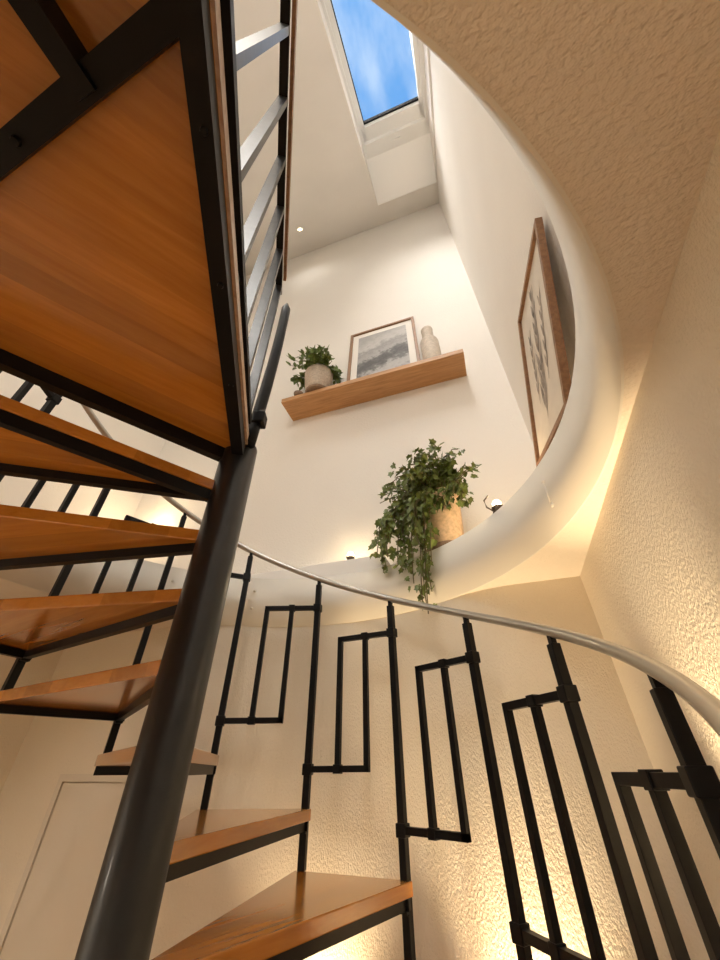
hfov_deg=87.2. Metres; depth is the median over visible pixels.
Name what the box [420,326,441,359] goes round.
bottle vase
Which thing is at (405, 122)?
frame
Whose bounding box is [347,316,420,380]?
picture frame
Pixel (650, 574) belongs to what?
wall
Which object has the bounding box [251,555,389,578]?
trim
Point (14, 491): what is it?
wall
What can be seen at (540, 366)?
print
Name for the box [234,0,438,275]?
ceiling
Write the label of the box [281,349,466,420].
wall shelf
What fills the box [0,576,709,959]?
wall
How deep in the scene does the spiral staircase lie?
1.02 m
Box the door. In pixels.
[0,774,127,959]
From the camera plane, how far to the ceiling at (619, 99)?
0.50 m
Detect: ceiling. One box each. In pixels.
[0,0,719,631]
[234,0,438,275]
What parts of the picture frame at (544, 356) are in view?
frame rail, frame rail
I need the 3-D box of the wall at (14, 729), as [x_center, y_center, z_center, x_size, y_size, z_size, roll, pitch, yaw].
[-2.582,1.058,0.419,0.300,2.550,4.720,-12,-39,14]
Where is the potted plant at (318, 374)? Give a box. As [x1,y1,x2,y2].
[286,344,342,392]
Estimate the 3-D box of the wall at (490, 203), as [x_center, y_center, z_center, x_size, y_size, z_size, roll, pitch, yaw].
[0.671,-3.656,2.582,0.300,6.976,4.600,-12,-39,14]
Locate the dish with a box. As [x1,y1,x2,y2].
[294,390,302,395]
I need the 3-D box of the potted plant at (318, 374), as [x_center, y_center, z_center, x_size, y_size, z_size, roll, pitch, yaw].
[-0.480,-1.100,3.812,0.557,0.621,0.498,-12,-39,14]
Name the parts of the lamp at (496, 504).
bulb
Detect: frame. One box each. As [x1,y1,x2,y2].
[320,0,429,159]
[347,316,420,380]
[518,217,570,466]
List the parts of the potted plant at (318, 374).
stem, pot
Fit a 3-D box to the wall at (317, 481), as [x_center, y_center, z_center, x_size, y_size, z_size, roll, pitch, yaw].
[-0.436,-1.880,4.876,4.240,6.976,0.200,-12,-39,14]
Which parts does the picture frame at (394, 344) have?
frame rail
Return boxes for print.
[356,325,409,377]
[528,285,548,413]
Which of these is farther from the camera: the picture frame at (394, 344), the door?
the picture frame at (394, 344)
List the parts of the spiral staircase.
baluster post, railing panel, baluster post, tread frame, tread frame, tread frame, tread frame, railing panel, baluster post, tread frame, baluster post, rail, tread frame, railing panel, newel post, rail, railing panel, handrail, baluster post, tread frame, railing panel, handrail, baluster post, railing panel, baluster post, railing panel, baluster post, railing panel, baluster post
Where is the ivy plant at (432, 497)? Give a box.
[368,439,480,613]
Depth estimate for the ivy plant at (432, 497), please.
2.27 m
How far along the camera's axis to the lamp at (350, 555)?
2.53 m
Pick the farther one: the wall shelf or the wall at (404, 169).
the wall at (404, 169)
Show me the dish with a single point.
(297, 392)
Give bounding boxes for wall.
[0,371,165,519]
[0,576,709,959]
[0,650,63,792]
[134,203,535,574]
[367,133,435,204]
[409,31,575,441]
[580,131,719,925]
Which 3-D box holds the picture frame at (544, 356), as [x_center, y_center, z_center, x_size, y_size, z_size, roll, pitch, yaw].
[0.830,-0.586,1.749,0.143,1.058,0.873,-10,-39,12]
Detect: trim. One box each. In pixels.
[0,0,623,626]
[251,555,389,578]
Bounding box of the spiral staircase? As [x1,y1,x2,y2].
[0,0,719,959]
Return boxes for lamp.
[346,552,354,559]
[483,495,502,512]
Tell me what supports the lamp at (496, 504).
on the floor
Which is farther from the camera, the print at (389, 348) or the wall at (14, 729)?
the print at (389, 348)

